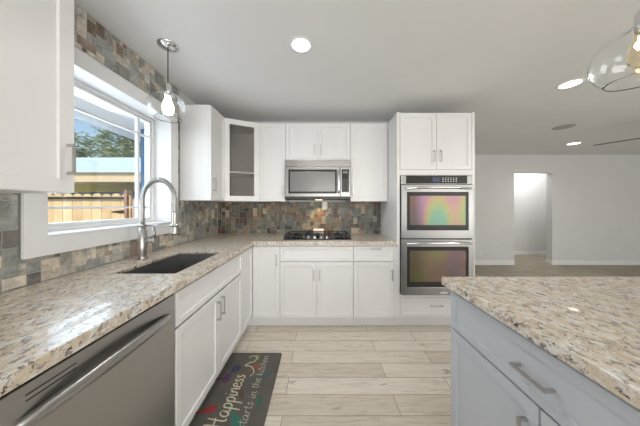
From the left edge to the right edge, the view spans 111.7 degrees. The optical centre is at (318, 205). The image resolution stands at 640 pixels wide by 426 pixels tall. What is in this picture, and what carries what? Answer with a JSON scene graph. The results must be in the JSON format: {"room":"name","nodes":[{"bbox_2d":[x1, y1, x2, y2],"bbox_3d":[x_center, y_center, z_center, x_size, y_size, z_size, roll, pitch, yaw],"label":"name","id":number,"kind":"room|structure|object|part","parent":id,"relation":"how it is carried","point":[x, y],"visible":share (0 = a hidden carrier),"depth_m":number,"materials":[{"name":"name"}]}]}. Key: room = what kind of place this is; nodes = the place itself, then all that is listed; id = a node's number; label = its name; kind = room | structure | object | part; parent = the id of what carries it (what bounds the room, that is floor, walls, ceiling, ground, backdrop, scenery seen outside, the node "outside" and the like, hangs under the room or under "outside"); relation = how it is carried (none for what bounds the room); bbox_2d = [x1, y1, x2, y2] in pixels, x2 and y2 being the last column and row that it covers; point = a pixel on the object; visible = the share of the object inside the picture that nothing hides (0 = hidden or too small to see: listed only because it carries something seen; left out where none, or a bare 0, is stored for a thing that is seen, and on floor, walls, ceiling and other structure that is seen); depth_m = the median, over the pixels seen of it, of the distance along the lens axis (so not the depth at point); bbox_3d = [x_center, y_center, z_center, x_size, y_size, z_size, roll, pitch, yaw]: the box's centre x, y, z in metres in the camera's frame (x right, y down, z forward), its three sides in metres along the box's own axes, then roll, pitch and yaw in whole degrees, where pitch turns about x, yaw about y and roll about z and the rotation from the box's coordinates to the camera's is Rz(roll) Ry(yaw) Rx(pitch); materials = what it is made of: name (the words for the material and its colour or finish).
{"room":"kitchen","nodes":[
{"label":"kitchen","id":0,"kind":"room"},
{"bbox_2d":[0,46,214,293],"bbox_3d":[-1.480,0.085,-0.485,0.200,2.460,7.030,0,0,0],"label":"wall","id":1,"kind":"structure","parent":0,"point":[184,97],"depth_m":1.51,"materials":[{"name":"slate mosaic tile"},{"name":"grout"}]},
{"bbox_2d":[0,0,75,192],"bbox_3d":[-1.200,-0.525,0.562,0.336,0.940,0.765,0,0,0],"label":"upper cabinet","id":2,"kind":"object","parent":1,"relation":"attached to","point":[38,148],"visible":1,"depth_m":0.82,"materials":[{"name":"white paint"}]},
{"bbox_3d":[-1.048,-0.197,0.917,0.032,0.130,0.010,0,0,0],"label":"handle","id":3,"kind":"part","parent":2,"relation":"part of","materials":[{"name":"silver metal"}]},
{"bbox_2d":[21,46,177,259],"bbox_3d":[-1.360,-0.320,1.540,0.016,1.131,1.089,0,0,0],"label":"trim","id":4,"kind":"structure","parent":1,"relation":"attached to","point":[35,243],"depth_m":1.25,"materials":[{"name":"white paint"}]},
{"bbox_2d":[48,78,154,231],"bbox_3d":[-1.538,-0.321,1.534,0.075,0.927,0.901,0,0,0],"label":"window","id":5,"kind":"structure","parent":1,"relation":"in","point":[79,86],"depth_m":1.74,"materials":[{"name":"white paint"}]},
{"bbox_2d":[48,106,147,217],"bbox_3d":[-1.535,-0.321,1.534,0.022,0.843,0.817,0,0,0],"label":"grille","id":6,"kind":"object","parent":5,"relation":"attached to","point":[137,117],"depth_m":1.82,"materials":[{"name":"white paint"}]},
{"bbox_2d":[0,3,216,292],"bbox_3d":[-1.376,-0.384,1.364,0.006,1.515,3.128,0,0,0],"label":"tile backsplash","id":7,"kind":"structure","parent":1,"relation":"attached to","point":[195,220],"depth_m":1.35,"materials":[{"name":"stone"}]},
{"bbox_2d":[46,63,171,236],"bbox_3d":[-1.434,-0.318,1.534,0.172,0.945,0.913,0,0,0],"label":"trim","id":8,"kind":"structure","parent":1,"relation":"attached to","point":[162,129],"depth_m":1.97,"materials":[{"name":"white paint"}]},
{"bbox_2d":[74,90,144,141],"bbox_3d":[-1.925,-0.925,1.500,0.650,0.240,9.000,0,0,0],"label":"patio cover","id":9,"kind":"object","parent":1,"relation":"attached to","point":[82,101],"depth_m":2.10,"materials":[{"name":"white paint"}]},
{"bbox_2d":[180,105,224,200],"bbox_3d":[-1.200,-0.525,2.291,0.336,0.940,0.319,0,0,0],"label":"upper cabinet","id":10,"kind":"object","parent":1,"relation":"attached to","point":[202,132],"visible":0.98,"depth_m":2.13,"materials":[{"name":"white paint"}]},
{"bbox_3d":[-1.072,-0.525,2.291,0.020,0.936,0.315,0,0,0],"label":"door","id":11,"kind":"part","parent":10,"relation":"part of","materials":[{"name":"white paint"}]},
{"bbox_2d":[207,118,259,201],"bbox_3d":[-1.043,-0.525,2.674,0.650,0.940,0.508,0,0,0],"label":"upper cabinet","id":12,"kind":"object","parent":1,"relation":"attached to","point":[241,137],"visible":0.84,"depth_m":2.54,"materials":[{"name":"white"}]},
{"bbox_3d":[-0.897,-0.525,2.530,0.390,0.936,0.020,0,0,-26],"label":"door","id":13,"kind":"part","parent":12,"relation":"part of","materials":[{"name":"white paint"}]},
{"bbox_3d":[-0.897,-0.525,2.530,0.238,0.784,0.004,0,0,-26],"label":"glass pane","id":14,"kind":"part","parent":12,"relation":"part of","materials":[{"name":"glass"}]},
{"bbox_2d":[217,121,388,233],"bbox_3d":[0.160,0.085,2.995,3.080,2.460,0.110,0,0,0],"label":"wall","id":15,"kind":"structure","parent":0,"point":[285,122],"depth_m":2.94,"materials":[{"name":"paint"}]},
{"bbox_2d":[259,123,288,201],"bbox_3d":[-0.561,-0.525,2.752,0.314,0.940,0.353,0,0,0],"label":"upper cabinet","id":16,"kind":"object","parent":15,"relation":"attached to","point":[272,136],"visible":0.98,"depth_m":2.61,"materials":[{"name":"white paint"}]},
{"bbox_2d":[218,202,380,233],"bbox_3d":[-0.268,0.161,2.935,2.205,0.427,0.008,0,0,0],"label":"tile backsplash","id":17,"kind":"structure","parent":15,"relation":"attached to","point":[233,217],"depth_m":2.93,"materials":[{"name":"stone"}]},
{"bbox_2d":[322,201,326,209],"bbox_3d":[0.078,-0.010,2.927,0.072,0.116,0.008,0,0,0],"label":"wall outlet","id":18,"kind":"object","parent":17,"relation":"attached to","point":[324,203],"visible":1,"depth_m":2.92,"materials":[{"name":"white plastic"}]},
{"bbox_2d":[286,123,349,159],"bbox_3d":[-0.014,-0.771,2.752,0.776,0.448,0.353,0,0,0],"label":"upper cabinet","id":19,"kind":"object","parent":15,"relation":"attached to","point":[304,141],"visible":0.89,"depth_m":2.61,"materials":[{"name":"white paint"}]},
{"bbox_3d":[-0.208,-0.771,2.615,0.385,0.444,0.020,0,0,0],"label":"door","id":20,"kind":"part","parent":19,"relation":"part of","materials":[{"name":"white paint"}]},
{"bbox_2d":[285,160,349,199],"bbox_3d":[-0.017,-0.308,2.697,0.762,0.465,0.460,0,0,0],"label":"microwave","id":21,"kind":"object","parent":19,"relation":"attached to","point":[304,179],"visible":1,"depth_m":2.52,"materials":[{"name":"silver metal"}]},
{"bbox_3d":[-0.076,-0.282,2.543,0.643,0.349,0.034,0,0,0],"label":"door","id":22,"kind":"part","parent":21,"relation":"part of","materials":[{"name":"silver metal"}]},
{"bbox_3d":[-0.017,-0.500,2.544,0.762,0.078,0.032,0,0,0],"label":"vent panel","id":23,"kind":"part","parent":21,"relation":"part of","materials":[{"name":"silver metal"}]},
{"bbox_3d":[0.228,-0.280,2.498,0.022,0.264,0.063,0,0,0],"label":"handle","id":24,"kind":"part","parent":21,"relation":"part of","materials":[{"name":"silver metal"}]},
{"bbox_3d":[0.306,-0.282,2.543,0.116,0.349,0.034,0,0,0],"label":"control panel","id":25,"kind":"part","parent":21,"relation":"part of","materials":[{"name":"silver metal"}]},
{"bbox_3d":[0.306,-0.294,2.525,0.086,0.268,0.004,0,0,0],"label":"control glass","id":26,"kind":"part","parent":21,"relation":"part of","materials":[{"name":"grey"}]},
{"bbox_3d":[0.180,-0.771,2.615,0.384,0.444,0.020,0,0,0],"label":"door","id":27,"kind":"part","parent":19,"relation":"part of","materials":[{"name":"white paint"}]},
{"bbox_2d":[347,123,387,201],"bbox_3d":[0.602,-0.525,2.752,0.454,0.940,0.353,0,0,0],"label":"upper cabinet","id":28,"kind":"object","parent":15,"relation":"attached to","point":[368,141],"visible":0.98,"depth_m":2.61,"materials":[{"name":"white paint"}]},
{"bbox_2d":[74,0,639,154],"bbox_3d":[3.510,-1.185,1.450,10.180,0.080,11.100,0,0,0],"label":"ceiling","id":29,"kind":"structure","parent":0,"point":[503,62],"depth_m":1.71,"materials":[{"name":"paint"}]},
{"bbox_2d":[146,38,187,122],"bbox_3d":[-1.074,-0.883,1.543,0.243,0.525,0.243,0,0,0],"label":"pendant light","id":30,"kind":"object","parent":29,"relation":"hanging from","point":[166,106],"visible":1,"depth_m":1.49,"materials":[{"name":"silver metal"}]},
{"bbox_3d":[-1.074,-0.716,1.543,0.243,0.192,0.243,0,0,0],"label":"lamp shade","id":31,"kind":"part","parent":30,"relation":"part of","materials":[{"name":"clear glass"}]},
{"bbox_2d":[164,83,171,91],"bbox_3d":[-1.074,-0.826,1.543,0.044,0.090,0.044,0,0,0],"label":"socket","id":32,"kind":"object","parent":30,"relation":"attached to","point":[167,87],"depth_m":1.53,"materials":[{"name":"silver metal"}]},
{"bbox_3d":[-1.074,-0.991,1.543,0.007,0.269,0.007,0,0,0],"label":"cord","id":33,"kind":"part","parent":30,"relation":"part of","materials":[{"name":"black plastic"}]},
{"bbox_2d":[290,36,311,52],"bbox_3d":[-0.128,-1.142,1.543,0.159,0.006,0.159,0,0,0],"label":"recessed light","id":34,"kind":"object","parent":29,"relation":"in","point":[299,44],"visible":1,"depth_m":1.53,"materials":[{"name":"white paint"}]},
{"bbox_2d":[552,124,575,129],"bbox_3d":[3.540,-1.142,3.140,0.240,0.006,0.240,0,0,0],"label":"ceiling speaker","id":35,"kind":"object","parent":29,"relation":"attached to","point":[565,126],"visible":1,"depth_m":3.11},
{"bbox_2d":[556,78,584,89],"bbox_3d":[2.355,-1.142,2.036,0.184,0.006,0.184,0,0,0],"label":"recessed light","id":36,"kind":"object","parent":29,"relation":"in","point":[571,83],"visible":1,"depth_m":2.02,"materials":[{"name":"white paint"}]},
{"bbox_2d":[565,142,581,144],"bbox_3d":[4.660,-1.142,3.970,0.204,0.006,0.204,0,0,0],"label":"recessed light","id":37,"kind":"object","parent":29,"relation":"in","point":[573,143],"visible":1,"depth_m":3.96,"materials":[{"name":"white paint"}]},
{"bbox_2d":[587,10,639,91],"bbox_3d":[1.385,-0.844,0.930,0.298,0.602,0.298,0,0,0],"label":"pendant light","id":38,"kind":"object","parent":29,"relation":"hanging from","point":[615,67],"visible":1,"depth_m":0.93,"materials":[{"name":"clear glass"}]},
{"bbox_2d":[633,10,639,25],"bbox_3d":[1.385,-0.794,0.930,0.044,0.090,0.044,0,0,0],"label":"socket","id":39,"kind":"object","parent":38,"relation":"attached to","point":[637,16],"depth_m":0.93,"materials":[{"name":"silver metal"}]},
{"bbox_2d":[593,138,639,145],"bbox_3d":[4.380,-1.010,2.620,1.003,0.270,1.003,0,0,16],"label":"ceiling fan","id":40,"kind":"object","parent":29,"relation":"hanging from","point":[635,138],"visible":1,"depth_m":3.00,"materials":[{"name":"black plastic"}]},
{"bbox_2d":[188,255,639,425],"bbox_3d":[3.510,1.340,1.450,10.180,0.050,11.100,0,0,0],"label":"floor","id":41,"kind":"structure","parent":0,"point":[328,375],"depth_m":1.77,"materials":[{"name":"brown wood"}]},
{"bbox_2d":[0,294,173,425],"bbox_3d":[-0.979,0.868,0.771,0.623,0.895,0.598,0,0,0],"label":"dishwasher","id":42,"kind":"object","parent":41,"relation":"on","point":[125,376],"visible":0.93,"depth_m":0.74,"materials":[{"name":"silver metal"}]},
{"bbox_2d":[120,253,241,425],"bbox_3d":[-1.023,0.866,1.538,0.690,0.899,0.924,0,0,0],"label":"base cabinet","id":43,"kind":"object","parent":41,"relation":"on","point":[208,310],"visible":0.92,"depth_m":1.34,"materials":[{"name":"white paint"}]},
{"bbox_3d":[-0.718,0.902,1.306,0.020,0.571,0.458,0,0,0],"label":"door","id":44,"kind":"part","parent":43,"relation":"part of","materials":[{"name":"white paint"}]},
{"bbox_3d":[-0.718,0.517,1.538,0.020,0.171,0.921,0,0,0],"label":"drawer","id":45,"kind":"part","parent":43,"relation":"part of","materials":[{"name":"white paint"}]},
{"bbox_3d":[-0.694,0.730,1.508,0.032,0.130,0.010,0,0,0],"label":"handle","id":46,"kind":"part","parent":43,"relation":"part of","materials":[{"name":"silver metal"}]},
{"bbox_3d":[-0.718,0.902,1.768,0.020,0.571,0.459,0,0,0],"label":"door","id":47,"kind":"part","parent":43,"relation":"part of","materials":[{"name":"white paint"}]},
{"bbox_2d":[189,353,281,425],"bbox_3d":[-0.585,1.308,1.530,0.513,0.012,0.800,0,0,0],"label":"kitchen mat","id":48,"kind":"object","parent":41,"relation":"on","point":[241,394],"visible":1,"depth_m":1.51,"materials":[{"name":"black"}]},
{"bbox_2d":[241,246,254,333],"bbox_3d":[-1.036,0.866,2.203,0.664,0.899,0.404,0,0,0],"label":"base cabinet","id":49,"kind":"object","parent":41,"relation":"on","point":[247,255],"visible":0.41,"depth_m":2.18,"materials":[{"name":"white paint"}]},
{"bbox_2d":[253,245,280,324],"bbox_3d":[-0.560,0.866,2.604,0.288,0.899,0.648,0,0,0],"label":"base cabinet","id":50,"kind":"object","parent":41,"relation":"on","point":[266,258],"visible":0.87,"depth_m":2.32,"materials":[{"name":"white paint"}]},
{"bbox_2d":[280,245,352,324],"bbox_3d":[-0.025,0.866,2.604,0.780,0.899,0.648,0,0,0],"label":"base cabinet","id":51,"kind":"object","parent":41,"relation":"on","point":[316,281],"visible":0.96,"depth_m":2.32,"materials":[{"name":"white paint"}]},
{"bbox_3d":[-0.220,0.891,2.320,0.387,0.593,0.020,0,0,0],"label":"door","id":52,"kind":"part","parent":51,"relation":"part of","materials":[{"name":"white paint"}]},
{"bbox_3d":[-0.025,0.510,2.320,0.777,0.156,0.020,0,0,0],"label":"drawer","id":53,"kind":"part","parent":51,"relation":"part of","materials":[{"name":"white paint"}]},
{"bbox_3d":[0.171,0.891,2.320,0.386,0.593,0.020,0,0,0],"label":"door","id":54,"kind":"part","parent":51,"relation":"part of","materials":[{"name":"white paint"}]},
{"bbox_2d":[352,245,396,324],"bbox_3d":[0.598,0.866,2.604,0.463,0.899,0.648,0,0,0],"label":"base cabinet","id":55,"kind":"object","parent":41,"relation":"on","point":[374,266],"visible":0.91,"depth_m":2.32,"materials":[{"name":"white paint"}]},
{"bbox_3d":[0.583,0.510,2.320,0.430,0.156,0.020,0,0,0],"label":"drawer","id":56,"kind":"part","parent":55,"relation":"part of","materials":[{"name":"white paint"}]},
{"bbox_3d":[0.583,0.891,2.320,0.430,0.593,0.020,0,0,0],"label":"door","id":57,"kind":"part","parent":55,"relation":"part of","materials":[{"name":"white paint"}]},
{"bbox_2d":[381,112,474,324],"bbox_3d":[1.245,0.158,2.604,0.830,2.315,0.648,0,0,0],"label":"tall cabinet","id":58,"kind":"object","parent":41,"relation":"on","point":[418,143],"visible":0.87,"depth_m":2.32,"materials":[{"name":"white paint"}]},
{"bbox_3d":[1.056,-0.686,2.320,0.384,0.594,0.020,0,0,0],"label":"door","id":59,"kind":"part","parent":58,"relation":"part of","materials":[{"name":"white paint"}]},
{"bbox_3d":[1.245,1.076,2.320,0.762,0.194,0.020,0,0,0],"label":"drawer","id":60,"kind":"part","parent":58,"relation":"part of","materials":[{"name":"white paint"}]},
{"bbox_2d":[400,175,473,294],"bbox_3d":[1.246,0.306,2.541,0.756,1.267,0.639,0,0,0],"label":"double oven","id":61,"kind":"object","parent":58,"relation":"in","point":[437,211],"visible":0.95,"depth_m":2.28,"materials":[{"name":"silver metal"}]},
{"bbox_3d":[1.246,0.346,2.309,0.756,0.013,0.006,0,0,0],"label":"gap trim","id":62,"kind":"part","parent":61,"relation":"part of","materials":[{"name":"black plastic"}]},
{"bbox_3d":[1.246,-0.279,2.304,0.756,0.097,0.012,0,0,0],"label":"control panel","id":63,"kind":"part","parent":61,"relation":"part of","materials":[{"name":"silver metal"}]},
{"bbox_3d":[1.246,-0.279,2.297,0.646,0.084,0.004,0,0,0],"label":"control glass","id":64,"kind":"part","parent":61,"relation":"part of","materials":[{"name":"grey"}]},
{"bbox_3d":[1.246,0.645,2.292,0.756,0.584,0.035,0,0,0],"label":"door","id":65,"kind":"part","parent":61,"relation":"part of","materials":[{"name":"silver metal"}]},
{"bbox_3d":[1.246,0.059,2.292,0.756,0.562,0.035,0,0,0],"label":"door","id":66,"kind":"part","parent":61,"relation":"part of","materials":[{"name":"silver metal"}]},
{"bbox_3d":[1.246,0.387,2.251,0.678,0.033,0.059,0,0,0],"label":"handle","id":67,"kind":"part","parent":61,"relation":"part of","materials":[{"name":"silver metal"}]},
{"bbox_3d":[1.246,-0.188,2.251,0.678,0.033,0.059,0,0,0],"label":"handle","id":68,"kind":"part","parent":61,"relation":"part of","materials":[{"name":"silver metal"}]},
{"bbox_3d":[1.439,-0.686,2.320,0.374,0.594,0.020,0,0,0],"label":"door","id":69,"kind":"part","parent":58,"relation":"part of","materials":[{"name":"white paint"}]},
{"bbox_2d":[451,291,639,425],"bbox_3d":[0.967,0.866,0.662,0.650,0.899,0.899,0,0,0],"label":"base cabinet","id":70,"kind":"object","parent":41,"relation":"on","point":[500,377],"visible":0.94,"depth_m":0.76,"materials":[{"name":"grey paint"}]},
{"bbox_3d":[0.682,0.903,0.886,0.020,0.569,0.444,0,0,0],"label":"door","id":71,"kind":"part","parent":70,"relation":"part of","materials":[{"name":"grey paint"}]},
{"bbox_3d":[0.658,0.753,0.702,0.032,0.140,0.010,0,0,0],"label":"handle","id":72,"kind":"part","parent":70,"relation":"part of","materials":[{"name":"silver metal"}]},
{"bbox_3d":[0.658,0.530,0.675,0.032,0.010,0.115,0,0,0],"label":"handle","id":73,"kind":"part","parent":70,"relation":"part of","materials":[{"name":"silver metal"}]},
{"bbox_2d":[442,277,639,409],"bbox_3d":[1.326,0.395,0.102,1.348,0.040,2.104,0,0,0],"label":"countertop","id":74,"kind":"structure","parent":70,"relation":"on","point":[591,324],"depth_m":0.74,"materials":[{"name":"stone"}]},
{"bbox_3d":[0.682,0.903,0.439,0.020,0.569,0.443,0,0,0],"label":"door","id":75,"kind":"part","parent":70,"relation":"part of","materials":[{"name":"grey paint"}]},
{"bbox_3d":[-1.023,0.865,0.133,0.690,0.899,0.666,0,0,0],"label":"base cabinet","id":76,"kind":"object","parent":41,"relation":"on","visible":0},
{"bbox_2d":[0,234,397,396],"bbox_3d":[-0.270,0.395,1.354,2.197,0.040,3.148,0,0,0],"label":"countertop","id":77,"kind":"structure","parent":76,"relation":"on","point":[42,324],"depth_m":0.86,"materials":[{"name":"beige stone"}]},
{"bbox_2d":[137,178,179,259],"bbox_3d":[-1.141,0.086,1.544,0.289,0.578,0.060,0,0,0],"label":"kitchen faucet","id":78,"kind":"object","parent":77,"relation":"on","point":[143,240],"visible":1,"depth_m":1.53,"materials":[{"name":"silver metal"}]},
{"bbox_3d":[-1.199,0.207,1.540,0.085,0.117,0.043,0,0,0],"label":"lever","id":79,"kind":"part","parent":78,"relation":"part of","materials":[{"name":"silver metal"}]},
{"bbox_3d":[-1.136,0.138,1.544,0.280,0.024,0.058,0,0,0],"label":"support arm","id":80,"kind":"part","parent":78,"relation":"part of","materials":[{"name":"silver metal"}]},
{"bbox_2d":[121,254,215,273],"bbox_3d":[-0.983,0.512,1.508,0.371,0.229,0.609,0,0,0],"label":"sink","id":81,"kind":"object","parent":77,"relation":"in","point":[174,264],"visible":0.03,"depth_m":1.71,"materials":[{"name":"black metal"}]},
{"bbox_2d":[282,231,352,240],"bbox_3d":[-0.017,0.351,2.594,0.764,0.048,0.512,0,0,0],"label":"gas cooktop","id":82,"kind":"object","parent":77,"relation":"in","point":[307,236],"visible":1,"depth_m":2.47,"materials":[{"name":"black metal"}]},
{"bbox_2d":[282,239,352,240],"bbox_3d":[-0.017,0.371,2.594,0.764,0.008,0.512,0,0,0],"label":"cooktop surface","id":83,"kind":"object","parent":82,"relation":"attached to","point":[283,239],"depth_m":2.34,"materials":[{"name":"silver metal"}]},
{"bbox_3d":[-0.017,0.365,2.609,0.750,0.004,0.468,0,0,0],"label":"cooktop glass","id":84,"kind":"part","parent":82,"relation":"part of","materials":[{"name":"black"}]},
{"bbox_2d":[313,228,323,232],"bbox_3d":[-0.005,0.337,2.894,0.140,0.073,0.023,0,0,0],"label":"folded card","id":85,"kind":"object","parent":77,"relation":"on","point":[314,229],"visible":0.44,"depth_m":2.90,"materials":[{"name":"white paper"}]},
{"bbox_2d":[514,173,545,250],"bbox_3d":[5.100,0.085,5.900,4.200,2.460,0.100,0,0,0],"label":"wall","id":86,"kind":"structure","parent":0,"point":[529,188],"depth_m":5.85,"materials":[{"name":"paint"}]},
{"bbox_2d":[514,251,545,254],"bbox_3d":[5.100,1.264,5.842,4.000,0.099,0.014,0,0,0],"label":"baseboard","id":87,"kind":"structure","parent":86,"relation":"attached to","point":[515,252],"depth_m":5.83,"materials":[{"name":"white paint"}]},
{"bbox_2d":[475,155,639,260],"bbox_3d":[5.090,0.085,4.900,6.860,2.460,0.120,0,0,0],"label":"wall","id":88,"kind":"structure","parent":0,"point":[593,201],"depth_m":4.84,"materials":[{"name":"paint"}]},
{"bbox_2d":[475,261,514,264],"bbox_3d":[3.026,1.264,4.832,2.652,0.099,0.013,0,0,0],"label":"baseboard","id":89,"kind":"structure","parent":88,"relation":"attached to","point":[476,262],"depth_m":4.83,"materials":[{"name":"white paint"}]},
{"bbox_2d":[545,259,552,264],"bbox_3d":[5.192,1.264,4.900,0.013,0.099,0.148,0,0,0],"label":"baseboard","id":90,"kind":"object","parent":88,"relation":"attached to","point":[547,261],"visible":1,"depth_m":4.89,"materials":[{"name":"white paint"}]},
{"bbox_2d":[553,261,639,264],"bbox_3d":[6.850,1.264,4.832,3.300,0.099,0.013,0,0,0],"label":"baseboard","id":91,"kind":"structure","parent":88,"relation":"attached to","point":[554,262],"depth_m":4.83,"materials":[{"name":"white paint"}]},
{"label":"outside","id":92,"kind":"structure","parent":0,"visible":0},
{"bbox_3d":[-20.800,1.675,17.000,38.400,0.080,46.000,0,0,0],"label":"ground","id":93,"kind":"structure","parent":92,"visible":0},
{"bbox_2d":[51,129,117,194],"bbox_3d":[-18.287,-2.180,15.490,8.240,7.647,6.935,0,0,26],"label":"leafy tree","id":94,"kind":"object","parent":93,"relation":"on","point":[80,153],"visible":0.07,"depth_m":15.66,"materials":[{"name":"green plant"}]},
{"bbox_2d":[48,190,132,222],"bbox_3d":[-3.567,0.700,3.210,1.567,1.870,0.100,0,0,0],"label":"wooden fence","id":95,"kind":"object","parent":93,"relation":"on","point":[54,215],"visible":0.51,"depth_m":3.20,"materials":[{"name":"brown wood"}]},
{"bbox_3d":[-3.575,-0.117,3.182,1.550,0.035,0.033,0,0,0],"label":"rail","id":96,"kind":"part","parent":95,"relation":"part of","materials":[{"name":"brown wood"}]},
{"bbox_3d":[-2.820,0.700,3.210,0.040,1.870,0.100,0,0,0],"label":"post","id":97,"kind":"part","parent":95,"relation":"part of","materials":[{"name":"brown wood"}]},
{"bbox_2d":[57,192,140,198],"bbox_3d":[-5.975,0.625,6.590,4.450,2.020,1.620,0,0,0],"label":"parked car","id":98,"kind":"object","parent":93,"relation":"on","point":[90,193],"visible":0.02,"depth_m":5.80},
{"bbox_2d":[74,158,140,191],"bbox_3d":[-6.200,0.303,7.100,5.600,2.663,5.000,0,0,0],"label":"house","id":99,"kind":"structure","parent":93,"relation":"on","point":[92,174],"depth_m":4.67,"materials":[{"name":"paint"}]},
{"bbox_2d":[81,126,140,157],"bbox_3d":[-10.146,-1.926,14.071,6.227,7.140,7.049,0,0,40],"label":"leafy tree","id":100,"kind":"object","parent":93,"relation":"on","point":[127,150],"visible":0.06,"depth_m":11.54,"materials":[{"name":"green plant"}]},
{"bbox_2d":[132,199,140,217],"bbox_3d":[-2.670,0.765,3.320,0.220,1.740,0.200,0,0,0],"label":"brick pillar","id":101,"kind":"structure","parent":93,"relation":"on","point":[133,200],"depth_m":3.22,"materials":[{"name":"beige brick"}]},
{"bbox_2d":[141,129,144,201],"bbox_3d":[-1.935,0.380,2.530,0.210,2.510,0.140,0,0,0],"label":"post","id":102,"kind":"object","parent":93,"relation":"on","point":[142,130],"visible":0.04,"depth_m":2.47,"materials":[{"name":"blue paint"}]}
]}

